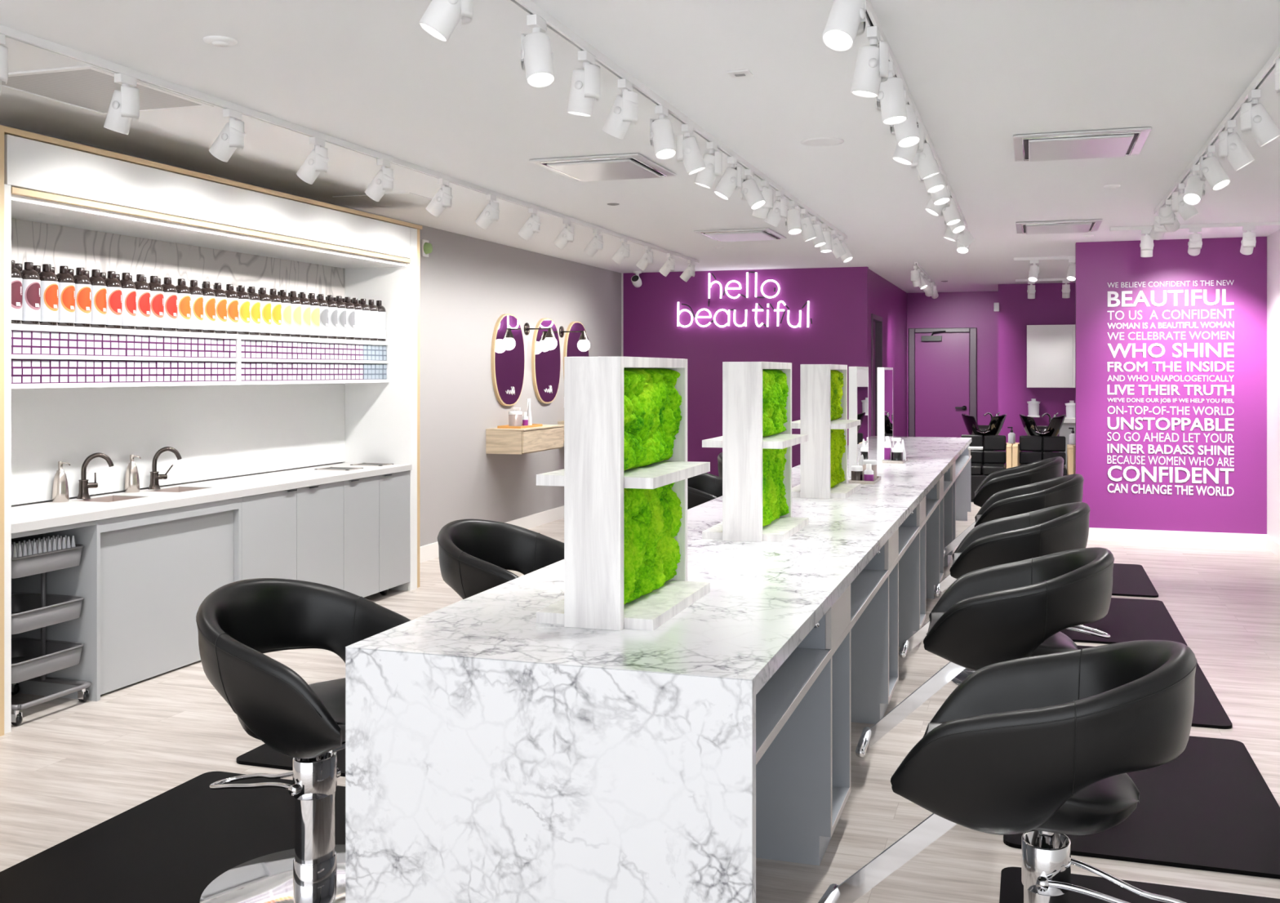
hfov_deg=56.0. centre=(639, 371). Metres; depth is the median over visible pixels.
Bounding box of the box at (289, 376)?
[287,374,292,380]
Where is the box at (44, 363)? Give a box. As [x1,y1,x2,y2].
[40,360,49,367]
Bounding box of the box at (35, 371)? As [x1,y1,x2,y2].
[31,367,40,375]
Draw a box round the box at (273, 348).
[271,346,276,352]
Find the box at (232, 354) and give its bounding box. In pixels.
[229,351,235,358]
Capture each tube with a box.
[12,545,17,557]
[15,543,18,554]
[17,544,22,557]
[20,542,23,553]
[22,543,27,556]
[26,541,28,553]
[26,542,32,555]
[31,540,33,552]
[32,542,37,554]
[35,539,38,551]
[37,541,42,553]
[40,538,43,550]
[42,540,47,552]
[47,539,52,551]
[52,538,57,551]
[57,537,61,550]
[61,537,66,549]
[66,536,71,548]
[71,535,75,547]
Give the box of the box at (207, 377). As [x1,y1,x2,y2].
[204,374,211,381]
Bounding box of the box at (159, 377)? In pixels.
[156,374,163,382]
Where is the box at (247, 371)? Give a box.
[244,368,250,374]
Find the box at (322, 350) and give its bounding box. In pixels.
[319,348,324,354]
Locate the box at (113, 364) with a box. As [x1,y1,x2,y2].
[110,360,118,368]
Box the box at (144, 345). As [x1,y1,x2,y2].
[141,342,148,349]
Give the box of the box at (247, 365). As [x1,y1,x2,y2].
[244,362,250,368]
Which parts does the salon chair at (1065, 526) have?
seat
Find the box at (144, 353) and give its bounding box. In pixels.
[141,349,149,356]
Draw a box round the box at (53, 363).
[49,360,59,367]
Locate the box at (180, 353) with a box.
[177,350,184,356]
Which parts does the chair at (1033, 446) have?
armrest, armrest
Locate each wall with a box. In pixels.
[0,123,621,546]
[623,266,868,476]
[868,268,906,436]
[906,291,998,436]
[998,282,1075,464]
[1075,236,1266,533]
[1266,229,1279,542]
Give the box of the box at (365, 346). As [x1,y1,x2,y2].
[363,344,367,350]
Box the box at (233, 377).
[230,374,235,381]
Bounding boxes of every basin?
[75,495,141,502]
[147,486,204,492]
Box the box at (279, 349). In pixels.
[276,346,282,352]
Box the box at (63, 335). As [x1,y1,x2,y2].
[59,332,68,339]
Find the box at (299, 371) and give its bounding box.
[297,368,302,374]
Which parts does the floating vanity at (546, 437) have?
drawer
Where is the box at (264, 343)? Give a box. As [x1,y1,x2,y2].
[261,340,266,346]
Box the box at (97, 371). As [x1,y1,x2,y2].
[93,368,102,375]
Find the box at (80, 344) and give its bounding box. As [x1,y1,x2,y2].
[76,340,85,347]
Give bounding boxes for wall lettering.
[1106,280,1234,496]
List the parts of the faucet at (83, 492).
lever, spout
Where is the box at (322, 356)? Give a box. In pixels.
[320,354,324,359]
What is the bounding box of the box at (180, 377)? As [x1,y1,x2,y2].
[177,374,184,382]
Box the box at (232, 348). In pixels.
[229,345,235,351]
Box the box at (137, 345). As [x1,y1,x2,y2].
[133,342,141,349]
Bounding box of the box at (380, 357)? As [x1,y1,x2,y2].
[378,355,382,360]
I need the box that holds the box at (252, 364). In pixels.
[250,362,255,368]
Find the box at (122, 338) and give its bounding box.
[117,334,126,342]
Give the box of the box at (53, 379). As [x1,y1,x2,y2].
[49,375,58,382]
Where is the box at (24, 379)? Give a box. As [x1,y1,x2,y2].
[21,375,31,383]
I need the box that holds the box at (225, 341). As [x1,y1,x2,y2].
[222,338,230,345]
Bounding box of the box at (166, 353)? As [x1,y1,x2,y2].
[163,350,170,356]
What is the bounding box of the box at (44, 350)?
[40,346,49,355]
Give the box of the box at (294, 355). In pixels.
[292,353,297,359]
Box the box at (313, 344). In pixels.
[311,342,315,347]
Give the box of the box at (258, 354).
[256,352,261,358]
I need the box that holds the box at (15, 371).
[12,367,22,375]
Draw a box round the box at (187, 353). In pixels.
[183,350,191,357]
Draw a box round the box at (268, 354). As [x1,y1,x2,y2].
[266,352,271,358]
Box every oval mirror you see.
[491,313,524,405]
[531,317,560,403]
[563,321,588,374]
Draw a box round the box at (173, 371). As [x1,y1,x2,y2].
[170,368,177,374]
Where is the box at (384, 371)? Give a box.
[382,368,386,373]
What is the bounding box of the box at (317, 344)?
[315,342,320,348]
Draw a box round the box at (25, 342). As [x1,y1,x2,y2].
[22,338,31,346]
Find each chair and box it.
[195,577,411,902]
[437,519,564,599]
[687,472,722,509]
[717,452,722,477]
[817,640,1197,902]
[855,546,1114,757]
[898,502,1110,684]
[933,473,1084,595]
[943,456,1064,556]
[960,434,1012,502]
[1012,435,1073,475]
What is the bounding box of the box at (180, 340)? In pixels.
[177,337,184,343]
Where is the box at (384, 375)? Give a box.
[382,373,386,379]
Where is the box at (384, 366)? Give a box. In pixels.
[382,364,386,368]
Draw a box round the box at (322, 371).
[320,368,324,374]
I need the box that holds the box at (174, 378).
[170,374,177,382]
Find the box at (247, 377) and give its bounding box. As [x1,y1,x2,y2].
[244,374,250,381]
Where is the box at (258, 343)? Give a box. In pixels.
[255,340,261,346]
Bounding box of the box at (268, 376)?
[266,374,271,380]
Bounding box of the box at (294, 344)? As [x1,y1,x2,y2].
[290,341,297,347]
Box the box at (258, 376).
[256,374,261,380]
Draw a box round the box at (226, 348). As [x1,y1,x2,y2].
[223,345,229,351]
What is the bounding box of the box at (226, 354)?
[223,351,229,357]
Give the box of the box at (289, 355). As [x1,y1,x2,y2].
[287,353,292,359]
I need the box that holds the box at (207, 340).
[204,337,211,344]
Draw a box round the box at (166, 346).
[163,342,170,350]
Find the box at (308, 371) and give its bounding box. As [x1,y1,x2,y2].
[306,368,311,374]
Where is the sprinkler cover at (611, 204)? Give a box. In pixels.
[607,203,618,205]
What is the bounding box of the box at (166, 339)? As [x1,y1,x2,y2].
[163,336,170,343]
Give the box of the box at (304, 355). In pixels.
[302,353,306,359]
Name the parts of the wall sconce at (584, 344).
wall plate, arm, globe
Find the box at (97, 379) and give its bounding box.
[93,375,102,382]
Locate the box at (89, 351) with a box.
[85,347,93,355]
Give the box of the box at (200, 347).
[197,344,204,351]
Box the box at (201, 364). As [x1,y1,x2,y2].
[198,361,204,368]
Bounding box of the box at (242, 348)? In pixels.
[240,345,244,351]
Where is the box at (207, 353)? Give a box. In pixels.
[204,351,211,357]
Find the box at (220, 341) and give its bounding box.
[216,338,222,345]
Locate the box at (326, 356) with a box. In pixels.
[324,354,329,359]
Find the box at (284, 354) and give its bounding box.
[282,352,287,359]
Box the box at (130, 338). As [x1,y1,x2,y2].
[126,334,133,342]
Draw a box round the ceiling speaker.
[800,137,844,146]
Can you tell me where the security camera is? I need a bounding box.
[631,271,641,287]
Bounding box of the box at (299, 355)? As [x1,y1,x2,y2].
[297,353,302,359]
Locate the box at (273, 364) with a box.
[271,362,276,368]
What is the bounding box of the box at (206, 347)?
[204,344,211,351]
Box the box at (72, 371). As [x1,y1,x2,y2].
[68,368,76,375]
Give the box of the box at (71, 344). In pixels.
[67,340,76,347]
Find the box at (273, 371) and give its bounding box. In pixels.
[271,368,276,374]
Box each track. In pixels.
[0,24,699,263]
[506,0,847,239]
[865,0,967,227]
[914,262,935,284]
[1013,255,1075,260]
[1015,278,1067,281]
[1110,221,1279,231]
[1154,44,1279,214]
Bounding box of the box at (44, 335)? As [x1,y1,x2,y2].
[40,331,49,339]
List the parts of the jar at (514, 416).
lid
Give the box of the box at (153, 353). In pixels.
[149,349,156,356]
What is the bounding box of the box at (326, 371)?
[324,368,329,374]
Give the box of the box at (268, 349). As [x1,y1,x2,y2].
[266,346,271,352]
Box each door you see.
[871,313,882,435]
[908,327,976,450]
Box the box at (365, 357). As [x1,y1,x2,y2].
[363,355,367,359]
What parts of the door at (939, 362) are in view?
handle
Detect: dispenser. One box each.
[51,461,70,502]
[124,454,141,492]
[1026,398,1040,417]
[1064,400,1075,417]
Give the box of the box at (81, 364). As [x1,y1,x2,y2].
[77,360,85,368]
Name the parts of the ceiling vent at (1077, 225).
plate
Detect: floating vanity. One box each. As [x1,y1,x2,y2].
[485,424,564,454]
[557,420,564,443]
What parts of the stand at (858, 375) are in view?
glass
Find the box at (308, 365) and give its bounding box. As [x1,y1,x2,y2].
[306,363,311,368]
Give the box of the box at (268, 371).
[266,368,271,374]
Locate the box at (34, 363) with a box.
[31,360,40,367]
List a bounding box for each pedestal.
[1005,442,1021,468]
[1071,444,1075,474]
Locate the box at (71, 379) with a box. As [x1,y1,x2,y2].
[67,375,76,382]
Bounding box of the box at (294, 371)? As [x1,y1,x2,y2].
[292,368,297,374]
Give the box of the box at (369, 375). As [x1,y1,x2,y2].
[367,373,371,379]
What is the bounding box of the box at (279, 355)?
[276,352,282,359]
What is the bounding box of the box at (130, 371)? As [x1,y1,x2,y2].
[126,368,133,375]
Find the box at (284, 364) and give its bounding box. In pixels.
[282,362,287,368]
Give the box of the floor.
[0,502,1279,902]
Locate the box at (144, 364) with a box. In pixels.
[141,360,148,368]
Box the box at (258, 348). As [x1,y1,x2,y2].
[255,346,261,352]
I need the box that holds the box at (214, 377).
[211,374,217,381]
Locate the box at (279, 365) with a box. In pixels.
[276,362,282,368]
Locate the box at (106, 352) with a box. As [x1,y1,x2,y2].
[102,348,110,355]
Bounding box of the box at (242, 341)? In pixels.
[240,339,244,346]
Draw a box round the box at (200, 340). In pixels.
[197,337,204,344]
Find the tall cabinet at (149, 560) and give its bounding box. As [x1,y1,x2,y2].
[0,124,422,736]
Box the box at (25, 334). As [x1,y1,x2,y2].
[22,330,31,338]
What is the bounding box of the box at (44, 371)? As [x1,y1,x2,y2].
[40,367,49,375]
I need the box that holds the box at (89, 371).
[85,368,93,375]
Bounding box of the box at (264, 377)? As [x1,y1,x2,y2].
[261,374,266,380]
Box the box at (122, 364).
[118,360,125,368]
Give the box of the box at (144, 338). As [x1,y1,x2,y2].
[142,335,148,342]
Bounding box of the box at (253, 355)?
[250,351,256,358]
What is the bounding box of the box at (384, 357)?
[382,355,386,360]
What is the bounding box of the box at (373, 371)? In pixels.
[371,368,375,373]
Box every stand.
[536,356,710,631]
[702,361,808,542]
[791,364,860,498]
[848,366,868,477]
[877,367,893,461]
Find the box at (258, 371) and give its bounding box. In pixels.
[255,368,261,374]
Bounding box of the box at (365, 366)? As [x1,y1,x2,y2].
[363,364,367,368]
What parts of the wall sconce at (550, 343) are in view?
wall plate, arm, globe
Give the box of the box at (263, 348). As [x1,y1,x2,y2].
[261,346,266,352]
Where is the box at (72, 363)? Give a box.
[68,360,77,368]
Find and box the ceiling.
[0,0,1279,293]
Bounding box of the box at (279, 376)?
[277,374,282,380]
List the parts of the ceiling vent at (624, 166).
plate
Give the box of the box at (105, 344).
[102,341,110,348]
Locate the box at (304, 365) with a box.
[302,363,306,368]
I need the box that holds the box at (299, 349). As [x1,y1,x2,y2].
[297,347,301,353]
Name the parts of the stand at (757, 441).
plate, frame, moss panel, moss panel, plate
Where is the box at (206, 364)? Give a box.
[204,361,211,368]
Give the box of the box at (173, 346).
[170,343,177,350]
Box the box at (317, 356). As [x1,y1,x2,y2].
[315,353,320,359]
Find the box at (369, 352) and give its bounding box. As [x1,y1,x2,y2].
[367,350,371,355]
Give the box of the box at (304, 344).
[302,342,306,347]
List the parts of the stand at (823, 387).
plate, frame, moss panel, moss panel, plate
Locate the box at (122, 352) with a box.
[118,348,125,355]
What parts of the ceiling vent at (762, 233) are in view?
plate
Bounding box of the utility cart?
[11,533,91,725]
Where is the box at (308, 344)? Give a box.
[306,342,311,347]
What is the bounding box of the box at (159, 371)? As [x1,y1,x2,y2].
[156,368,163,374]
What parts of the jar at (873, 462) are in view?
lid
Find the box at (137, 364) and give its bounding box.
[133,360,141,368]
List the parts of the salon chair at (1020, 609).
seat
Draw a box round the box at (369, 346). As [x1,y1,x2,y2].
[367,344,371,350]
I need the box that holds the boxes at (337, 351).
[328,342,363,379]
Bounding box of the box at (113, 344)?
[110,341,118,348]
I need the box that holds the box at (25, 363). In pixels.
[22,360,31,367]
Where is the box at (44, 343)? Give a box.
[40,338,49,346]
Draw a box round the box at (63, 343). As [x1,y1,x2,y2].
[57,339,67,347]
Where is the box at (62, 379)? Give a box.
[58,375,67,382]
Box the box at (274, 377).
[271,374,277,380]
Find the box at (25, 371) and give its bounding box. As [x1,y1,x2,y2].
[22,367,31,375]
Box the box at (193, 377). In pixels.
[191,374,198,381]
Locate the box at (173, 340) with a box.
[170,336,177,343]
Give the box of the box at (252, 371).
[250,368,255,374]
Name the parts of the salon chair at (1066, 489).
seat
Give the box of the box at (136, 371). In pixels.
[133,368,141,375]
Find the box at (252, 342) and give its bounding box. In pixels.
[250,339,255,346]
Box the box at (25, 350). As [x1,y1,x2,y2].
[22,346,31,354]
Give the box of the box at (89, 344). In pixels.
[85,340,93,348]
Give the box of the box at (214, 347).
[211,344,217,351]
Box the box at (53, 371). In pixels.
[49,368,59,375]
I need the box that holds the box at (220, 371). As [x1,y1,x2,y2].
[217,368,223,374]
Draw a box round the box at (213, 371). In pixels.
[210,368,217,374]
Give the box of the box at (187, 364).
[184,361,191,368]
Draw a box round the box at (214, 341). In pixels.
[211,337,217,344]
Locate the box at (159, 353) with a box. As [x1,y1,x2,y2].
[156,350,163,356]
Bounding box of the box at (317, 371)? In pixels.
[315,368,320,374]
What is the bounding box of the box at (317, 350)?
[315,348,320,353]
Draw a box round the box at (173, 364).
[170,361,177,368]
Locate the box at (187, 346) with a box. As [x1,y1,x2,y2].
[184,343,191,351]
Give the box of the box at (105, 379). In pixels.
[102,375,110,382]
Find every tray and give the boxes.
[11,541,84,578]
[11,591,84,634]
[11,637,84,684]
[497,423,542,428]
[848,475,880,484]
[881,457,907,463]
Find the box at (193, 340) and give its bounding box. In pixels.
[191,337,197,344]
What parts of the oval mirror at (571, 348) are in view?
glass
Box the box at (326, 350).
[324,348,329,354]
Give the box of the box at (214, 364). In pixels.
[211,361,217,368]
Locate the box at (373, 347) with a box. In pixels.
[371,344,375,350]
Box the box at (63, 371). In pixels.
[59,368,68,375]
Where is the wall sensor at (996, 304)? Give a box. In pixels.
[994,302,999,311]
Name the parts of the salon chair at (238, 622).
seat, seat mount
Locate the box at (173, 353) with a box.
[170,350,177,356]
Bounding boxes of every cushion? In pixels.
[960,434,983,448]
[970,450,982,462]
[970,462,982,475]
[982,463,1005,475]
[983,435,1005,450]
[983,450,1005,463]
[1019,435,1042,451]
[1019,451,1042,464]
[1042,435,1066,451]
[1042,451,1066,465]
[1062,465,1066,475]
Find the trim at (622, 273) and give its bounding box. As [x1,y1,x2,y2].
[621,272,623,356]
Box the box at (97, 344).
[93,341,102,348]
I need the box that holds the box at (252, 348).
[250,346,255,352]
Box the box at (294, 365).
[292,363,297,368]
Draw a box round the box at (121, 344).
[118,342,126,349]
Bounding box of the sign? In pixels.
[676,271,812,327]
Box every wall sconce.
[524,322,557,350]
[559,325,590,351]
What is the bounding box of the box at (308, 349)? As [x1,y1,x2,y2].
[306,347,311,353]
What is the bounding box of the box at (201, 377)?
[198,374,204,381]
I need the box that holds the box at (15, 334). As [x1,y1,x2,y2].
[12,329,22,338]
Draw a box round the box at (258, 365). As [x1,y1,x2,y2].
[255,362,261,368]
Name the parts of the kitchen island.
hook knob, drawer, drawer, drawer, drawer, drawer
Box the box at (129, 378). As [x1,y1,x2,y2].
[126,375,133,382]
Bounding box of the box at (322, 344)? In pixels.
[320,342,324,348]
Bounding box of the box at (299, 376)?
[297,374,301,380]
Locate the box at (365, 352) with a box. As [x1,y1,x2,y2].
[363,349,367,355]
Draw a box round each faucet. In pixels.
[76,452,113,498]
[148,446,182,489]
[983,411,999,418]
[1041,412,1058,422]
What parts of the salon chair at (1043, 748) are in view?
seat, seat mount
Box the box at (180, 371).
[177,368,184,374]
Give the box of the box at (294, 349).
[292,347,297,353]
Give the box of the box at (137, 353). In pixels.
[133,349,141,356]
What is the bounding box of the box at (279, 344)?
[276,341,282,346]
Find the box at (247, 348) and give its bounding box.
[244,346,250,351]
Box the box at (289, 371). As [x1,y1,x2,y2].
[287,368,292,374]
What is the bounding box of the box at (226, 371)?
[223,368,229,374]
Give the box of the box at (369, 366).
[367,364,371,368]
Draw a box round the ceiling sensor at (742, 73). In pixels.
[726,69,753,78]
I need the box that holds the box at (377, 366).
[375,364,379,368]
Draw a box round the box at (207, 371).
[204,368,210,374]
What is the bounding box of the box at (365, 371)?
[363,368,367,373]
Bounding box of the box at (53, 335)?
[49,331,59,339]
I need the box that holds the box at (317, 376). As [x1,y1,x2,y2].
[315,374,320,380]
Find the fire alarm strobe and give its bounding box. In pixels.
[421,239,432,257]
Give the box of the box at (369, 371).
[367,368,371,373]
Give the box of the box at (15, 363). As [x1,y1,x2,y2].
[12,359,22,367]
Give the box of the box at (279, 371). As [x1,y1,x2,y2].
[276,368,282,374]
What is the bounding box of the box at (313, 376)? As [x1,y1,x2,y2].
[311,374,315,380]
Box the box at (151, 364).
[148,360,155,368]
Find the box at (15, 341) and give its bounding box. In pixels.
[12,337,22,346]
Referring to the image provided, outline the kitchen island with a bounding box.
[345,435,971,902]
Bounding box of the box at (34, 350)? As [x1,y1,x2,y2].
[31,346,40,354]
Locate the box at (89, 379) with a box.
[85,375,93,382]
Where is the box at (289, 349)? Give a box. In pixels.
[286,346,292,353]
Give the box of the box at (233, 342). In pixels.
[230,338,235,345]
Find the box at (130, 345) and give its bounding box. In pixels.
[126,342,133,349]
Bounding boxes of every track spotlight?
[0,33,8,93]
[103,72,139,134]
[208,108,245,162]
[296,136,328,184]
[364,158,394,201]
[418,0,473,41]
[426,177,453,217]
[475,194,499,230]
[518,208,540,240]
[520,13,555,87]
[553,219,574,249]
[566,50,599,116]
[583,228,603,257]
[602,78,638,139]
[611,237,630,264]
[635,245,653,271]
[649,105,675,159]
[658,253,675,276]
[676,123,706,174]
[680,259,695,281]
[694,141,721,188]
[713,155,742,199]
[740,168,765,209]
[751,179,773,218]
[764,191,787,227]
[785,200,801,235]
[800,208,816,241]
[811,216,826,247]
[819,222,831,253]
[822,0,866,51]
[831,230,846,258]
[839,235,853,262]
[850,26,888,97]
[875,61,907,124]
[889,89,919,147]
[892,111,924,164]
[910,132,939,179]
[911,265,921,286]
[917,268,928,288]
[918,146,944,192]
[918,272,931,292]
[924,176,951,216]
[924,275,933,294]
[924,278,933,296]
[926,163,950,204]
[931,281,938,298]
[939,197,960,225]
[943,208,964,241]
[944,200,965,233]
[956,224,969,253]
[956,227,974,247]
[1026,280,1035,298]
[1027,259,1039,281]
[1062,280,1070,297]
[1066,258,1075,280]
[1139,229,1154,257]
[1150,208,1167,239]
[1159,199,1180,232]
[1171,182,1198,221]
[1182,164,1205,204]
[1187,227,1202,255]
[1199,145,1230,190]
[1217,119,1254,170]
[1240,88,1279,146]
[1240,226,1256,254]
[1274,57,1279,95]
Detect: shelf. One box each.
[11,323,389,388]
[536,468,564,486]
[623,461,710,488]
[702,435,722,447]
[755,455,968,751]
[762,433,808,448]
[791,419,799,428]
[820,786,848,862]
[831,419,860,429]
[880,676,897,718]
[913,613,924,633]
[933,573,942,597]
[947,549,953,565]
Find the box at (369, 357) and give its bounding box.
[367,355,371,359]
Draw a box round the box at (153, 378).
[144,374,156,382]
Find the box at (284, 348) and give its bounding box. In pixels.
[282,346,287,352]
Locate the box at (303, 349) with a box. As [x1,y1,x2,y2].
[301,347,306,353]
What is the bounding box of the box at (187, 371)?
[184,368,191,374]
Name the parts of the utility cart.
post, frame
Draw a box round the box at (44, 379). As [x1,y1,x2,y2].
[40,375,49,382]
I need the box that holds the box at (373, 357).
[371,355,375,360]
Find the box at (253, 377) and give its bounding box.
[250,374,256,380]
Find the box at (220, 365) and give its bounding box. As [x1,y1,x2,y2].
[217,361,223,368]
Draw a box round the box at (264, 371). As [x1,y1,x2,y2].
[261,368,266,374]
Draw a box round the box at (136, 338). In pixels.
[133,335,142,342]
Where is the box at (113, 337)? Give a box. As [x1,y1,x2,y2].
[110,333,118,341]
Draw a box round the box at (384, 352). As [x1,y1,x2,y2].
[382,350,386,355]
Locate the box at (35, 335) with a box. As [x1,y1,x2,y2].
[31,330,40,338]
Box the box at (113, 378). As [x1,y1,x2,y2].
[110,375,118,382]
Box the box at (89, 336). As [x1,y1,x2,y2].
[85,333,93,340]
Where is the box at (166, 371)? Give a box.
[163,368,170,374]
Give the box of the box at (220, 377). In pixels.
[217,374,223,381]
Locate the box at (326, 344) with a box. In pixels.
[324,342,328,348]
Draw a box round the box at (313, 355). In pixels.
[311,353,315,359]
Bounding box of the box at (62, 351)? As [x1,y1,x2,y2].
[58,347,68,355]
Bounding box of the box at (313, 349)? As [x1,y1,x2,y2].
[311,347,315,353]
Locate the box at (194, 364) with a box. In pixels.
[191,361,198,368]
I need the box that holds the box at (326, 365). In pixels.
[324,363,329,368]
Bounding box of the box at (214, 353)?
[211,351,217,357]
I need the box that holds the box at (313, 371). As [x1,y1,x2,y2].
[311,368,315,374]
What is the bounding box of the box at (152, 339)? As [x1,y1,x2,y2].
[148,335,156,342]
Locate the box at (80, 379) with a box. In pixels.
[76,375,85,382]
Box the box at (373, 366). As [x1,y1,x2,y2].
[371,364,375,368]
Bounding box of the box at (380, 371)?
[378,368,382,373]
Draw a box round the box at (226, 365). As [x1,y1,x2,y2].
[223,362,229,368]
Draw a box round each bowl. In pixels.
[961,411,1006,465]
[1018,412,1066,452]
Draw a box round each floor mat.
[0,771,345,902]
[236,743,345,777]
[999,866,1279,902]
[1003,735,1279,879]
[1059,597,1187,645]
[1077,644,1231,728]
[1111,563,1158,597]
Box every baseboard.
[419,505,564,563]
[1087,527,1266,546]
[1265,534,1279,558]
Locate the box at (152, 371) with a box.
[149,368,156,374]
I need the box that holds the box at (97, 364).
[93,360,102,368]
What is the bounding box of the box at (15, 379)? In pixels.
[12,375,21,383]
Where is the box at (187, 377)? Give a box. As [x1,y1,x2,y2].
[184,374,191,381]
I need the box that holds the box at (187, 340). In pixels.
[184,337,191,343]
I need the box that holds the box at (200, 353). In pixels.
[197,351,204,357]
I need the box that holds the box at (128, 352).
[125,349,133,355]
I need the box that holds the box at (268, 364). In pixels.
[266,362,271,368]
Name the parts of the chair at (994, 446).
armrest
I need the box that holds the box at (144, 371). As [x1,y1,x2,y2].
[141,368,149,374]
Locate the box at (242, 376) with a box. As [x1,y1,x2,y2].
[240,374,244,381]
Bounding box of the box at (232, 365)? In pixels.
[229,362,235,368]
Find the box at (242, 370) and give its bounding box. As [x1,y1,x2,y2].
[240,368,244,374]
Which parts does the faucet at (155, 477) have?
lever, spout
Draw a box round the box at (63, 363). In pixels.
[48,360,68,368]
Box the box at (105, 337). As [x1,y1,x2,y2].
[102,333,110,341]
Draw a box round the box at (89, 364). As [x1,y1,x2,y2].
[85,360,93,368]
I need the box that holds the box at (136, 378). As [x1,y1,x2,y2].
[133,375,141,382]
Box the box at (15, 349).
[12,346,22,354]
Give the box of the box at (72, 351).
[68,347,76,355]
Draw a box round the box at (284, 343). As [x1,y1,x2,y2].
[282,341,287,346]
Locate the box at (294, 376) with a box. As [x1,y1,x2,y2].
[292,374,297,380]
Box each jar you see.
[508,410,522,426]
[850,465,862,480]
[862,459,876,480]
[890,447,902,460]
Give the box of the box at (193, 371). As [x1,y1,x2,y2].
[191,368,198,374]
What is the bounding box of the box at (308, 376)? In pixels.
[306,374,311,380]
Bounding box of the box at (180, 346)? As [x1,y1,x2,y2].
[177,343,184,350]
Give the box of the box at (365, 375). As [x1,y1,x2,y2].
[363,373,367,379]
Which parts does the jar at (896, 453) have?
lid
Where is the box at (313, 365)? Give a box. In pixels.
[311,363,315,368]
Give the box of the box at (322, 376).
[320,374,324,379]
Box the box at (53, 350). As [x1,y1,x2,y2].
[49,346,58,355]
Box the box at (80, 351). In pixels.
[76,347,85,355]
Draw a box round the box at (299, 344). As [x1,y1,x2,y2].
[297,342,302,347]
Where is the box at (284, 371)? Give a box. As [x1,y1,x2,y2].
[282,368,287,374]
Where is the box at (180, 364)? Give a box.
[177,361,184,368]
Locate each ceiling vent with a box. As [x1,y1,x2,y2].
[1,64,213,115]
[528,152,676,181]
[693,227,786,241]
[1013,126,1151,161]
[1015,218,1102,234]
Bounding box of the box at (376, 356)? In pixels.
[373,355,378,360]
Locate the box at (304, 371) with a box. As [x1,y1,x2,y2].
[302,368,306,374]
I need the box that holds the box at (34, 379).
[31,375,40,383]
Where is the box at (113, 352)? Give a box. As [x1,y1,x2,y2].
[110,348,118,355]
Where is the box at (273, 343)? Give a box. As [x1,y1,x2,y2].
[271,340,276,346]
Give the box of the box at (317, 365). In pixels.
[315,363,320,368]
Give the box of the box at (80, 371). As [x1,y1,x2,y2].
[76,368,85,375]
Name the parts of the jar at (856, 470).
lid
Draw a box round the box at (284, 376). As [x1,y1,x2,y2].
[282,374,287,380]
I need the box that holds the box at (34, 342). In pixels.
[31,338,40,346]
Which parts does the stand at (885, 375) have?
glass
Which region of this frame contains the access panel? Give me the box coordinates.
[333,192,431,208]
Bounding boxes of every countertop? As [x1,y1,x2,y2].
[11,462,412,533]
[345,435,971,694]
[1058,417,1075,468]
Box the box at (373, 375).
[371,373,375,379]
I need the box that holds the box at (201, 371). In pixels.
[198,368,204,374]
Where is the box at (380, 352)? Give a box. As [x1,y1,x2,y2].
[378,350,382,355]
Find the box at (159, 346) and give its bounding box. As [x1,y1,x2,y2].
[155,342,163,350]
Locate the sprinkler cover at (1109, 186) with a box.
[1103,184,1120,188]
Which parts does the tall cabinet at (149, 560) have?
panel, kick panel, apron panel, niche panel, panel, door, door, door, panel, door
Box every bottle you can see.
[11,259,22,324]
[15,262,22,271]
[20,262,40,324]
[33,265,40,272]
[38,263,57,325]
[51,471,68,502]
[56,265,75,326]
[68,268,74,275]
[72,267,91,327]
[84,270,89,277]
[88,269,106,328]
[100,271,106,279]
[104,271,121,328]
[115,273,119,280]
[120,272,136,328]
[124,464,139,492]
[133,274,150,329]
[147,275,164,330]
[161,277,177,331]
[175,278,191,332]
[188,280,203,332]
[200,281,215,333]
[213,282,226,333]
[224,284,238,333]
[236,284,249,334]
[247,286,260,335]
[257,287,271,335]
[268,288,281,336]
[279,289,291,336]
[288,290,301,337]
[298,292,310,337]
[308,293,319,337]
[317,293,328,338]
[326,294,337,338]
[335,295,346,339]
[344,297,355,339]
[352,297,362,340]
[360,298,370,340]
[368,299,377,341]
[376,300,386,341]
[512,407,520,410]
[522,412,528,426]
[527,403,532,425]
[857,455,862,466]
[863,463,873,480]
[884,435,890,460]
[891,437,901,448]
[900,439,906,461]
[1007,426,1015,443]
[1068,427,1075,444]
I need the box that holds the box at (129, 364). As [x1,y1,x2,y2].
[125,360,133,368]
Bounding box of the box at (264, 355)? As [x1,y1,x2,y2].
[261,352,266,358]
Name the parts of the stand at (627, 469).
plate, moss panel, moss panel, plate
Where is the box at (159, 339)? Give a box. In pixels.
[156,336,163,342]
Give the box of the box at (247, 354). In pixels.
[244,351,250,358]
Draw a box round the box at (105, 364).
[102,360,110,368]
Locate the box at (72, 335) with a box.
[67,332,76,340]
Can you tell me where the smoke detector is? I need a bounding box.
[203,35,237,46]
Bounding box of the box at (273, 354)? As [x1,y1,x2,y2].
[271,352,276,358]
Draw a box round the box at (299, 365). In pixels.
[297,363,302,368]
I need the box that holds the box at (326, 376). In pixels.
[324,374,329,379]
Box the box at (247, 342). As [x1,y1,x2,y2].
[244,339,250,346]
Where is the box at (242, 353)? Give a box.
[240,351,244,358]
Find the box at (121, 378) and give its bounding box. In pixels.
[118,375,126,382]

